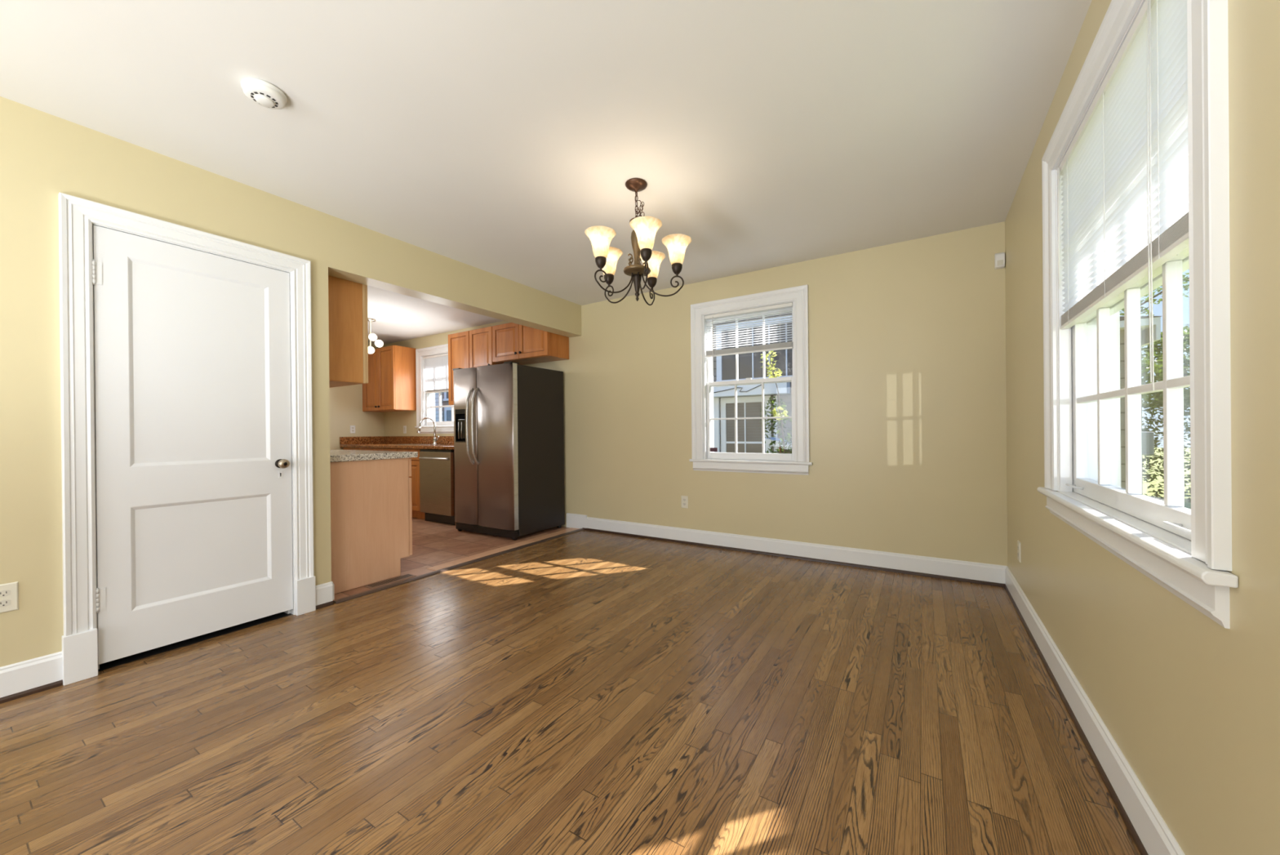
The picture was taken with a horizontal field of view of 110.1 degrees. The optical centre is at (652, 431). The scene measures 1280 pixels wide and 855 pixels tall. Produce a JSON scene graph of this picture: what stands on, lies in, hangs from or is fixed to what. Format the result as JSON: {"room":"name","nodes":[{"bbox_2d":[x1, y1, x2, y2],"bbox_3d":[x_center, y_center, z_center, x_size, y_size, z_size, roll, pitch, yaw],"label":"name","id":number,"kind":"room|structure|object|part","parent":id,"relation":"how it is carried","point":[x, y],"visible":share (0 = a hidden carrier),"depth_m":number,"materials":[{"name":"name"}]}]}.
{"room":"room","nodes":[
{"label":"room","id":0,"kind":"room"},
{"bbox_2d":[0,96,581,666],"bbox_3d":[-2.701,-0.135,1.845,0.168,2.440,7.200,0,0,31],"label":"wall","id":1,"kind":"structure","parent":0,"point":[43,155],"depth_m":1.95,"materials":[{"name":"paint"}]},
{"bbox_2d":[0,581,18,613],"bbox_3d":[-2.616,0.671,1.803,0.007,0.115,0.070,0,0,31],"label":"wall outlet","id":2,"kind":"object","parent":1,"relation":"attached to","point":[9,592],"visible":1,"depth_m":1.81,"materials":[{"name":"beige plastic"}]},
{"bbox_2d":[0,589,10,596],"bbox_3d":[-2.615,0.651,1.802,0.002,0.027,0.032,0,0,31],"label":"socket","id":3,"kind":"object","parent":2,"relation":"attached to","point":[3,593],"depth_m":1.80,"materials":[{"name":"white plastic"}]},
{"bbox_2d":[0,599,10,607],"bbox_3d":[-2.614,0.691,1.802,0.002,0.027,0.032,0,0,31],"label":"socket","id":4,"kind":"object","parent":2,"relation":"attached to","point":[3,602],"depth_m":1.80,"materials":[{"name":"white plastic"}]},
{"bbox_2d":[0,581,333,703],"bbox_3d":[-3.237,1.022,0.758,0.022,0.140,4.770,0,0,31],"label":"baseboard","id":5,"kind":"structure","parent":1,"relation":"attached to","point":[34,675],"depth_m":1.86,"materials":[{"name":"white wood"}]},
{"bbox_2d":[57,192,315,685],"bbox_3d":[-2.358,0.028,2.349,0.231,2.108,0.927,0,0,31],"label":"door","id":6,"kind":"structure","parent":1,"relation":"in","point":[184,373],"depth_m":2.23,"materials":[{"name":"paint"}]},
{"bbox_3d":[-2.153,0.247,2.588,0.002,0.040,0.018,0,0,31],"label":"keyhole plate","id":7,"kind":"part","parent":6,"relation":"part of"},
{"bbox_3d":[-2.126,0.183,2.572,0.064,0.055,0.055,0,0,31],"label":"knob","id":8,"kind":"part","parent":6,"relation":"part of","materials":[{"name":"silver metal"}]},
{"bbox_2d":[332,581,334,599],"bbox_3d":[-2.081,0.997,2.854,0.168,0.118,0.015,0,0,31],"label":"baseboard","id":9,"kind":"structure","parent":1,"relation":"attached to","point":[332,581],"depth_m":2.81,"materials":[{"name":"white wood"}]},
{"bbox_2d":[328,342,384,449],"bbox_3d":[-4.927,-0.120,5.862,0.200,2.440,2.630,0,0,31],"label":"wall","id":10,"kind":"structure","parent":0,"point":[345,402],"depth_m":6.53,"materials":[{"name":"paint"}]},
{"bbox_2d":[350,425,355,433],"bbox_3d":[-4.390,-0.036,6.548,0.007,0.115,0.070,0,0,31],"label":"wall outlet","id":11,"kind":"object","parent":10,"relation":"attached to","point":[352,427],"visible":1,"depth_m":6.55,"materials":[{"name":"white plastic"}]},
{"bbox_2d":[0,0,1092,344],"bbox_3d":[-2.774,-1.404,1.879,8.025,0.100,7.600,0,0,31],"label":"ceiling","id":12,"kind":"structure","parent":0,"point":[488,135],"depth_m":1.91,"materials":[{"name":"paint"}]},
{"bbox_2d":[240,77,287,109],"bbox_3d":[-1.553,-1.341,1.790,0.140,0.048,0.140,0,0,31],"label":"smoke detector","id":13,"kind":"object","parent":12,"relation":"attached to","point":[261,92],"visible":1,"depth_m":1.76,"materials":[{"name":"white plastic"}]},
{"bbox_2d":[367,317,383,353],"bbox_3d":[-3.349,-1.144,5.367,0.216,0.420,0.120,-1,0,13],"label":"kitchen light","id":14,"kind":"object","parent":12,"relation":"attached to","point":[372,336],"visible":0.91,"depth_m":5.35,"materials":[{"name":"white glass"}]},
{"bbox_3d":[-3.396,-1.158,5.378,0.120,0.391,0.120,0,0,31],"label":"stem","id":15,"kind":"part","parent":14,"relation":"part of","materials":[{"name":"silver metal"}]},
{"bbox_3d":[-3.382,-0.979,5.359,0.090,0.090,0.089,0,0,31],"label":"globe","id":16,"kind":"part","parent":14,"relation":"part of","materials":[{"name":"beige glass"}]},
{"bbox_3d":[-3.368,-1.139,5.385,0.090,0.090,0.089,0,0,31],"label":"globe","id":17,"kind":"part","parent":14,"relation":"part of","materials":[{"name":"beige glass"}]},
{"bbox_3d":[-3.284,-1.060,5.369,0.090,0.090,0.089,0,0,31],"label":"globe","id":18,"kind":"part","parent":14,"relation":"part of","materials":[{"name":"beige glass"}]},
{"bbox_2d":[584,177,691,305],"bbox_3d":[-0.106,-1.053,2.481,0.566,0.654,0.587,-1,0,-32],"label":"chandelier","id":19,"kind":"object","parent":12,"relation":"hanging from","point":[645,228],"visible":1,"depth_m":2.44,"materials":[{"name":"white glass"}]},
{"bbox_3d":[-0.276,-0.988,2.375,0.168,0.136,0.168,0,0,31],"label":"lamp shade","id":20,"kind":"part","parent":19,"relation":"part of","materials":[{"name":"beige glass"}]},
{"bbox_3d":[-0.258,-0.989,2.635,0.168,0.136,0.168,0,0,31],"label":"lamp shade","id":21,"kind":"part","parent":19,"relation":"part of","materials":[{"name":"beige glass"}]},
{"bbox_3d":[-0.207,-0.813,2.417,0.234,0.132,0.008,-1,0,-32],"label":"arm","id":22,"kind":"part","parent":19,"relation":"part of","materials":[{"name":"grey metal"}]},
{"bbox_3d":[-0.195,-0.814,2.584,0.234,0.133,0.008,0,0,40],"label":"arm","id":23,"kind":"part","parent":19,"relation":"part of","materials":[{"name":"grey metal"}]},
{"bbox_3d":[-0.088,-1.022,2.492,0.066,0.228,0.066,0,0,31],"label":"stem","id":24,"kind":"part","parent":19,"relation":"part of","materials":[{"name":"brown metal"}]},
{"bbox_3d":[-0.090,-1.270,2.492,0.016,0.155,0.016,-1,0,-14],"label":"chain","id":25,"kind":"part","parent":19,"relation":"part of","materials":[{"name":"brown metal"}]},
{"bbox_3d":[-0.087,-0.891,2.493,0.152,0.042,0.152,0,0,31],"label":"plate","id":26,"kind":"part","parent":19,"relation":"part of","materials":[{"name":"brown metal"}]},
{"bbox_3d":[-0.069,-1.250,2.481,0.054,0.181,0.043,0,0,31],"label":"slack chain","id":27,"kind":"part","parent":19,"relation":"part of","materials":[{"name":"brown metal"}]},
{"bbox_3d":[-0.051,-0.815,2.354,0.008,0.133,0.234,-1,0,-14],"label":"arm","id":28,"kind":"part","parent":19,"relation":"part of","materials":[{"name":"grey metal"}]},
{"bbox_3d":[-0.034,-0.990,2.277,0.168,0.136,0.168,0,0,31],"label":"lamp shade","id":29,"kind":"part","parent":19,"relation":"part of","materials":[{"name":"beige glass"}]},
{"bbox_3d":[-0.032,-0.815,2.625,0.008,0.133,0.234,-1,0,22],"label":"arm","id":30,"kind":"part","parent":19,"relation":"part of","materials":[{"name":"grey metal"}]},
{"bbox_3d":[-0.004,-0.991,2.698,0.168,0.136,0.168,0,0,31],"label":"lamp shade","id":31,"kind":"part","parent":19,"relation":"part of","materials":[{"name":"beige glass"}]},
{"bbox_3d":[0.057,-0.816,2.483,0.234,0.133,0.008,-1,0,4],"label":"arm","id":32,"kind":"part","parent":19,"relation":"part of","materials":[{"name":"grey metal"}]},
{"bbox_3d":[0.134,-0.992,2.477,0.168,0.136,0.168,0,0,31],"label":"lamp shade","id":33,"kind":"part","parent":19,"relation":"part of","materials":[{"name":"beige glass"}]},
{"bbox_2d":[0,516,1140,854],"bbox_3d":[-2.766,1.116,1.905,7.975,0.060,7.220,0,0,31],"label":"floor","id":34,"kind":"structure","parent":0,"point":[584,691],"depth_m":1.62,"materials":[{"name":"brown wood"}]},
{"bbox_2d":[329,457,412,594],"bbox_3d":[-2.498,0.642,3.475,1.180,0.878,0.649,0,0,31],"label":"base cabinet","id":35,"kind":"object","parent":34,"relation":"on","point":[371,506],"visible":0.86,"depth_m":3.16,"materials":[{"name":"brown wood"}]},
{"bbox_2d":[329,449,417,462],"bbox_3d":[-2.495,0.181,3.477,1.210,0.044,0.661,0,0,31],"label":"countertop","id":36,"kind":"structure","parent":35,"relation":"on","point":[335,455],"depth_m":3.23,"materials":[{"name":"stone"}]},
{"bbox_3d":[-2.100,0.274,3.570,0.577,0.137,0.022,0,0,31],"label":"drawer","id":37,"kind":"part","parent":35,"relation":"part of","materials":[{"name":"brown wood"}]},
{"bbox_3d":[-2.097,0.650,3.571,0.577,0.589,0.022,0,0,31],"label":"door","id":38,"kind":"part","parent":35,"relation":"part of","materials":[{"name":"brown wood"}]},
{"bbox_2d":[343,447,425,519],"bbox_3d":[-3.491,0.648,6.172,1.921,0.875,0.618,0,0,31],"label":"base cabinet","id":39,"kind":"object","parent":34,"relation":"on","point":[416,513],"visible":0.06,"depth_m":5.51,"materials":[{"name":"brown wood"}]},
{"bbox_3d":[-4.231,0.291,6.295,0.452,0.133,0.020,0,0,31],"label":"drawer","id":40,"kind":"part","parent":39,"relation":"part of","materials":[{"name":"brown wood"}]},
{"bbox_3d":[-3.846,0.288,6.063,0.432,0.133,0.020,0,0,31],"label":"drawer","id":41,"kind":"part","parent":39,"relation":"part of","materials":[{"name":"brown wood"}]},
{"bbox_3d":[-3.450,0.285,5.823,0.477,0.133,0.020,0,0,31],"label":"drawer","id":42,"kind":"part","parent":39,"relation":"part of","materials":[{"name":"brown wood"}]},
{"bbox_2d":[339,435,453,449],"bbox_3d":[-3.142,0.134,5.956,2.752,0.146,0.620,0,0,31],"label":"countertop","id":43,"kind":"structure","parent":39,"relation":"on","point":[376,442],"depth_m":6.38,"materials":[{"name":"brown stone"}]},
{"bbox_2d":[390,444,444,444],"bbox_3d":[-3.082,0.167,5.858,0.740,0.004,0.350,0,0,31],"label":"sink","id":44,"kind":"object","parent":43,"relation":"in","point":[390,444],"visible":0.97,"depth_m":5.87,"materials":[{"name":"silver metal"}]},
{"bbox_2d":[417,417,439,444],"bbox_3d":[-3.004,-0.015,5.981,0.265,0.367,0.125,-1,0,-28],"label":"faucet","id":45,"kind":"object","parent":43,"relation":"on","point":[435,438],"visible":0.99,"depth_m":6.02,"materials":[{"name":"silver metal"}]},
{"bbox_3d":[-3.007,-0.053,5.974,0.027,0.290,0.218,0,0,38],"label":"spout","id":46,"kind":"part","parent":45,"relation":"part of","materials":[{"name":"silver metal"}]},
{"bbox_3d":[-3.035,0.281,5.572,0.477,0.133,0.020,0,0,31],"label":"drawer","id":47,"kind":"part","parent":39,"relation":"part of","materials":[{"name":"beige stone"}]},
{"bbox_3d":[-3.032,0.664,5.573,0.477,0.607,0.020,0,0,31],"label":"door","id":48,"kind":"part","parent":39,"relation":"part of","materials":[{"name":"brown wood"}]},
{"bbox_2d":[364,573,416,588],"bbox_3d":[-1.884,1.073,3.224,0.100,0.005,0.320,0,0,31],"label":"floor vent","id":49,"kind":"object","parent":34,"relation":"in","point":[384,582],"visible":1,"depth_m":3.21,"materials":[{"name":"brown metal"}]},
{"bbox_2d":[418,448,455,524],"bbox_3d":[-2.408,0.642,5.494,0.615,0.870,0.642,0,0,31],"label":"dishwasher","id":50,"kind":"object","parent":34,"relation":"on","point":[437,466],"visible":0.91,"depth_m":5.23,"materials":[{"name":"silver metal"}]},
{"bbox_3d":[-2.567,0.314,5.236,0.566,0.026,0.042,0,0,31],"label":"handle","id":51,"kind":"part","parent":50,"relation":"part of","materials":[{"name":"silver metal"}]},
{"bbox_2d":[333,528,584,603],"bbox_3d":[-1.387,1.064,3.845,0.063,0.012,2.397,0,0,31],"label":"threshold","id":52,"kind":"object","parent":34,"relation":"on","point":[387,586],"visible":0.9,"depth_m":3.43,"materials":[{"name":"brown wood"}]},
{"bbox_2d":[427,527,579,570],"bbox_3d":[-1.284,1.065,4.200,0.130,0.007,1.682,0,0,31],"label":"strip","id":53,"kind":"object","parent":34,"relation":"on","point":[445,565],"visible":0.93,"depth_m":4.01,"materials":[{"name":"brown wood"}]},
{"bbox_2d":[452,360,564,540],"bbox_3d":[-1.596,0.191,4.869,0.937,1.758,0.814,0,0,31],"label":"refrigerator","id":54,"kind":"object","parent":34,"relation":"on","point":[508,421],"visible":1,"depth_m":4.59,"materials":[{"name":"silver metal"}]},
{"bbox_3d":[-1.982,0.150,4.763,0.380,1.637,0.071,0,0,31],"label":"freezer door","id":55,"kind":"part","parent":54,"relation":"part of","materials":[{"name":"silver metal"}]},
{"bbox_3d":[-1.891,-0.057,4.628,0.026,0.800,0.100,0,0,31],"label":"handle","id":56,"kind":"part","parent":54,"relation":"part of","materials":[{"name":"silver metal"}]},
{"bbox_3d":[-1.819,-0.057,4.585,0.026,0.800,0.100,0,0,31],"label":"handle","id":57,"kind":"part","parent":54,"relation":"part of","materials":[{"name":"silver metal"}]},
{"bbox_3d":[-1.582,0.147,4.521,0.544,1.637,0.071,0,0,31],"label":"door","id":58,"kind":"part","parent":54,"relation":"part of","materials":[{"name":"silver metal"}]},
{"bbox_3d":[-1.343,0.145,4.388,0.003,1.637,0.051,0,0,31],"label":"edge trim","id":59,"kind":"part","parent":54,"relation":"part of","materials":[{"name":"silver metal"}]},
{"bbox_2d":[383,221,1007,565],"bbox_3d":[-0.858,-0.157,5.030,8.025,2.440,0.160,0,0,31],"label":"wall","id":60,"kind":"structure","parent":0,"point":[908,385],"depth_m":3.50,"materials":[{"name":"paint"}]},
{"bbox_2d":[362,345,416,412],"bbox_3d":[-3.885,-0.754,6.554,0.875,0.894,0.355,0,0,31],"label":"upper cabinet","id":61,"kind":"object","parent":60,"relation":"attached to","point":[391,386],"visible":0.95,"depth_m":6.36,"materials":[{"name":"brown wood"}]},
{"bbox_3d":[-4.095,-0.752,6.513,0.393,0.886,0.020,0,0,31],"label":"door","id":62,"kind":"part","parent":61,"relation":"part of","materials":[{"name":"brown wood"}]},
{"bbox_3d":[-3.755,-0.755,6.307,0.394,0.886,0.020,0,0,31],"label":"door","id":63,"kind":"part","parent":61,"relation":"part of","materials":[{"name":"brown wood"}]},
{"bbox_2d":[339,435,453,444],"bbox_3d":[-3.142,0.115,5.956,2.752,0.108,0.620,0,0,31],"label":"backsplash","id":64,"kind":"structure","parent":60,"relation":"attached to","point":[375,439],"depth_m":6.54,"materials":[{"name":"brown stone"}]},
{"bbox_2d":[403,425,406,433],"bbox_3d":[-3.680,-0.033,6.640,0.070,0.115,0.008,0,0,31],"label":"light switch","id":65,"kind":"object","parent":60,"relation":"attached to","point":[404,426],"visible":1,"depth_m":6.63,"materials":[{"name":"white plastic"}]},
{"bbox_2d":[414,343,453,433],"bbox_3d":[-2.866,-0.585,6.242,1.211,1.216,0.220,0,0,31],"label":"window","id":66,"kind":"structure","parent":60,"relation":"in","point":[424,401],"depth_m":6.41,"materials":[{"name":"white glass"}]},
{"bbox_3d":[-2.824,-0.606,6.310,1.115,1.140,0.040,0,0,31],"label":"storm frame","id":67,"kind":"part","parent":66,"relation":"part of","materials":[{"name":"white wood"}]},
{"bbox_3d":[-2.883,-0.072,6.206,1.211,0.025,0.135,0,0,31],"label":"sill","id":68,"kind":"part","parent":66,"relation":"part of","materials":[{"name":"white wood"}]},
{"bbox_2d":[422,352,448,413],"bbox_3d":[-2.900,-0.672,6.187,0.891,0.805,0.046,0,0,31],"label":"window blind","id":69,"kind":"object","parent":66,"relation":"attached to","point":[435,366],"visible":0.57,"depth_m":6.27,"materials":[{"name":"white fabric"}]},
{"bbox_3d":[-2.895,-0.560,6.192,0.885,0.012,0.027,0,0,31],"label":"rail","id":70,"kind":"part","parent":69,"relation":"part of","materials":[{"name":"white plastic"}]},
{"bbox_3d":[-2.872,-0.343,6.228,0.923,0.514,0.036,0,0,31],"label":"sash","id":71,"kind":"part","parent":66,"relation":"part of","materials":[{"name":"white wood"}]},
{"bbox_2d":[448,330,469,405],"bbox_3d":[-2.291,-0.772,5.590,0.410,0.885,0.355,0,0,31],"label":"upper cabinet","id":72,"kind":"object","parent":60,"relation":"attached to","point":[458,343],"visible":0.33,"depth_m":5.48,"materials":[{"name":"brown wood"}]},
{"bbox_2d":[469,326,500,367],"bbox_3d":[-1.941,-0.965,5.377,0.408,0.505,0.355,0,0,31],"label":"upper cabinet","id":73,"kind":"object","parent":60,"relation":"attached to","point":[481,339],"visible":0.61,"depth_m":5.24,"materials":[{"name":"brown wood"}]},
{"bbox_2d":[492,322,568,364],"bbox_3d":[-1.393,-1.011,5.045,0.870,0.422,0.355,0,0,31],"label":"upper cabinet","id":74,"kind":"object","parent":60,"relation":"attached to","point":[511,341],"visible":0.84,"depth_m":4.91,"materials":[{"name":"brown wood"}]},
{"bbox_3d":[-1.653,-1.009,5.034,0.429,0.414,0.020,0,0,31],"label":"door","id":75,"kind":"part","parent":74,"relation":"part of","materials":[{"name":"brown wood"}]},
{"bbox_3d":[-1.282,-1.012,4.810,0.429,0.414,0.020,0,0,31],"label":"door","id":76,"kind":"part","parent":74,"relation":"part of","materials":[{"name":"brown wood"}]},
{"bbox_2d":[681,495,688,507],"bbox_3d":[0.303,0.663,4.237,0.070,0.115,0.007,0,0,31],"label":"wall outlet","id":77,"kind":"object","parent":60,"relation":"attached to","point":[684,498],"visible":1,"depth_m":4.23,"materials":[{"name":"beige plastic"}]},
{"bbox_2d":[688,284,812,475],"bbox_3d":[0.864,-0.417,3.985,1.100,1.546,0.224,0,0,31],"label":"window","id":78,"kind":"structure","parent":60,"relation":"in","point":[703,384],"depth_m":3.93,"materials":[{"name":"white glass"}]},
{"bbox_3d":[0.906,-0.437,4.055,1.020,1.470,0.040,0,0,31],"label":"storm frame","id":79,"kind":"part","parent":78,"relation":"part of","materials":[{"name":"white wood"}]},
{"bbox_2d":[710,447,717,451],"bbox_3d":[0.566,0.164,4.140,0.069,0.037,0.006,0,0,31],"label":"alarm box","id":80,"kind":"object","parent":78,"relation":"attached to","point":[712,449],"visible":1,"depth_m":4.14,"materials":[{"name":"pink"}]},
{"bbox_2d":[704,302,793,376],"bbox_3d":[0.828,-0.792,3.931,0.796,0.562,0.046,0,0,31],"label":"window blind","id":81,"kind":"object","parent":78,"relation":"attached to","point":[785,345],"visible":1,"depth_m":3.92,"materials":[{"name":"white plastic"}]},
{"bbox_3d":[0.832,-0.699,3.937,0.790,0.012,0.027,0,0,31],"label":"rail","id":82,"kind":"part","parent":81,"relation":"part of","materials":[{"name":"white plastic"}]},
{"bbox_3d":[0.873,-0.750,4.006,0.828,0.652,0.036,0,0,31],"label":"sash","id":83,"kind":"part","parent":78,"relation":"part of","materials":[{"name":"white wood"}]},
{"bbox_3d":[0.859,-0.108,3.973,0.828,0.711,0.036,0,0,31],"label":"sash","id":84,"kind":"part","parent":78,"relation":"part of","materials":[{"name":"white wood"}]},
{"bbox_3d":[0.848,0.261,3.950,1.100,0.025,0.139,0,0,31],"label":"sill","id":85,"kind":"part","parent":78,"relation":"part of","materials":[{"name":"white wood"}]},
{"bbox_2d":[566,512,1006,586],"bbox_3d":[0.703,0.971,3.989,3.886,0.158,0.022,0,0,31],"label":"baseboard","id":86,"kind":"structure","parent":60,"relation":"attached to","point":[988,574],"depth_m":3.63,"materials":[{"name":"white wood"}]},
{"bbox_2d":[994,252,1004,269],"bbox_3d":[2.316,-1.143,2.985,0.052,0.101,0.042,0,0,31],"label":"sensor","id":87,"kind":"object","parent":60,"relation":"attached to","point":[999,258],"visible":1,"depth_m":2.97,"materials":[{"name":"white plastic"}]},
{"bbox_2d":[1004,0,1279,854],"bbox_3d":[0.569,-0.162,-0.133,0.160,2.440,7.200,0,0,31],"label":"wall","id":88,"kind":"structure","parent":0,"point":[1191,702],"depth_m":0.88,"materials":[{"name":"paint"}]},
{"bbox_2d":[1017,540,1020,562],"bbox_3d":[2.137,0.697,2.611,0.007,0.115,0.070,0,0,31],"label":"wall outlet","id":89,"kind":"object","parent":88,"relation":"attached to","point":[1018,541],"visible":1,"depth_m":2.59,"materials":[{"name":"beige plastic"}]},
{"bbox_2d":[1004,565,1185,854],"bbox_3d":[0.501,0.988,-0.085,0.022,0.140,7.197,0,0,31],"label":"baseboard","id":90,"kind":"structure","parent":88,"relation":"attached to","point":[1148,830],"depth_m":1.38,"materials":[{"name":"white wood"}]},
{"bbox_2d":[1036,0,1238,628],"bbox_3d":[1.449,-0.418,1.340,0.235,1.546,1.375,0,0,31],"label":"window","id":91,"kind":"structure","parent":88,"relation":"in","point":[1187,552],"depth_m":1.12,"materials":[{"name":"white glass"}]},
{"bbox_2d":[1057,0,1188,390],"bbox_3d":[1.397,-0.588,1.370,0.046,0.972,1.071,0,0,31],"label":"window blind","id":92,"kind":"object","parent":91,"relation":"attached to","point":[1124,171],"visible":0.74,"depth_m":1.22,"materials":[{"name":"white plastic"}]},
{"bbox_3d":[1.609,-0.732,1.711,0.031,0.630,0.002,0,0,31],"label":"ladder cord","id":93,"kind":"part","parent":92,"relation":"part of","materials":[{"name":"white fabric"}]},
{"bbox_3d":[1.402,-0.729,1.369,0.031,0.630,0.002,0,0,31],"label":"ladder cord","id":94,"kind":"part","parent":92,"relation":"part of","materials":[{"name":"white fabric"}]},
{"bbox_3d":[1.404,-0.420,1.367,0.027,0.012,1.065,0,0,31],"label":"rail","id":95,"kind":"part","parent":92,"relation":"part of","materials":[{"name":"white plastic"}]},
{"bbox_3d":[1.202,-0.575,1.081,0.005,0.950,0.021,0,0,31],"label":"pull cord","id":96,"kind":"part","parent":92,"relation":"part of","materials":[{"name":"white fabric"}]},
{"bbox_3d":[1.211,-0.727,1.052,0.031,0.630,0.002,0,0,31],"label":"ladder cord","id":97,"kind":"part","parent":92,"relation":"part of","materials":[{"name":"white fabric"}]},
{"bbox_3d":[1.443,-0.109,1.346,0.036,0.711,1.103,0,0,31],"label":"sash","id":98,"kind":"part","parent":91,"relation":"part of","materials":[{"name":"white wood"}]},
{"bbox_3d":[1.419,0.260,1.363,0.150,0.025,1.375,0,0,31],"label":"sill","id":99,"kind":"part","parent":91,"relation":"part of","materials":[{"name":"white wood"}]},
{"bbox_3d":[1.472,-0.751,1.324,0.036,0.652,1.103,0,0,31],"label":"sash","id":100,"kind":"part","parent":91,"relation":"part of","materials":[{"name":"white wood"}]},
{"bbox_3d":[1.523,-0.438,1.295,0.040,1.470,1.295,0,0,31],"label":"storm frame","id":101,"kind":"part","parent":91,"relation":"part of","materials":[{"name":"white wood"}]},
{"bbox_3d":[-3.832,-0.127,3.808,3.800,2.440,0.150,0,0,31],"label":"wall","id":102,"kind":"structure","parent":0,"visible":0},
{"bbox_2d":[328,275,368,387],"bbox_3d":[-2.448,-0.779,3.264,0.805,0.880,0.357,0,0,31],"label":"upper cabinet","id":103,"kind":"object","parent":102,"relation":"attached to","point":[347,300],"visible":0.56,"depth_m":3.08,"materials":[{"name":"brown wood"}]},
{"bbox_3d":[-2.206,-0.781,3.286,0.396,0.872,0.020,0,0,31],"label":"door","id":104,"kind":"part","parent":103,"relation":"part of","materials":[{"name":"brown wood"}]},
{"bbox_3d":[-2.042,-0.783,3.165,0.006,0.880,0.017,0,0,31],"label":"frame","id":105,"kind":"part","parent":103,"relation":"part of","materials":[{"name":"brown wood"}]},
{"label":"outside","id":106,"kind":"structure","parent":0,"visible":0},
{"bbox_2d":[1142,447,1191,508],"bbox_3d":[3.133,1.615,11.302,80.000,0.100,75.000,0,0,31],"label":"ground","id":107,"kind":"structure","parent":106,"point":[1187,504],"depth_m":13.25,"materials":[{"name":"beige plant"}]},
{"bbox_2d":[435,311,792,453],"bbox_3d":[-4.357,-0.941,12.190,18.300,5.150,1.000,0,0,31],"label":"neighbor house","id":108,"kind":"structure","parent":107,"relation":"on","point":[749,439],"depth_m":8.63,"materials":[{"name":"grey"}]},
{"bbox_3d":[-9.216,-0.900,15.421,6.640,5.150,0.300,0,0,31],"label":"wall panel","id":109,"kind":"part","parent":108,"relation":"part of","materials":[{"name":"white"}]},
{"bbox_3d":[-5.964,-0.388,13.391,0.600,0.530,0.009,0,0,31],"label":"pane","id":110,"kind":"part","parent":108,"relation":"part of","materials":[{"name":"blue glass"}]},
{"bbox_3d":[1.807,0.207,8.695,0.790,1.550,0.009,0,0,31],"label":"pane","id":111,"kind":"part","parent":108,"relation":"part of","materials":[{"name":"grey"}]},
{"bbox_3d":[2.069,-1.526,8.524,1.600,0.990,0.009,0,0,31],"label":"pane","id":112,"kind":"part","parent":108,"relation":"part of","materials":[{"name":"grey"}]},
{"bbox_2d":[760,350,788,453],"bbox_3d":[1.777,0.189,6.551,0.408,2.794,0.252,0,0,31],"label":"sapling","id":113,"kind":"object","parent":107,"relation":"on","point":[769,368],"visible":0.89,"depth_m":6.52,"materials":[{"name":"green plant"}]},
{"bbox_2d":[760,395,791,453],"bbox_3d":[2.178,0.499,7.129,0.933,2.164,0.538,0,0,31],"label":"shrub","id":114,"kind":"object","parent":107,"relation":"on","point":[772,402],"visible":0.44,"depth_m":7.17,"materials":[{"name":"green plant"}]},
{"bbox_2d":[1120,315,1161,494],"bbox_3d":[4.934,0.130,6.900,2.660,2.850,4.450,0,0,31],"label":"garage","id":115,"kind":"structure","parent":107,"relation":"on","point":[1147,437],"depth_m":4.52,"materials":[{"name":"white"}]},
{"bbox_2d":[1120,268,1189,315],"bbox_3d":[11.365,-1.013,8.031,4.607,5.017,1.425,0,0,31],"label":"tree","id":116,"kind":"object","parent":107,"relation":"on","point":[1186,287],"visible":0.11,"depth_m":8.90,"materials":[{"name":"green plant"}]},
{"bbox_2d":[1141,324,1190,408],"bbox_3d":[13.915,-0.970,10.476,4.962,4.868,3.059,0,0,31],"label":"tree","id":117,"kind":"object","parent":107,"relation":"on","point":[1157,348],"visible":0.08,"depth_m":10.77,"materials":[{"name":"green plant"}]},
{"bbox_2d":[1141,349,1191,502],"bbox_3d":[12.134,0.025,9.351,9.520,3.987,1.747,0,0,31],"label":"hedge","id":118,"kind":"object","parent":107,"relation":"on","point":[1186,398],"visible":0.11,"depth_m":9.82,"materials":[{"name":"green plant"}]}
]}

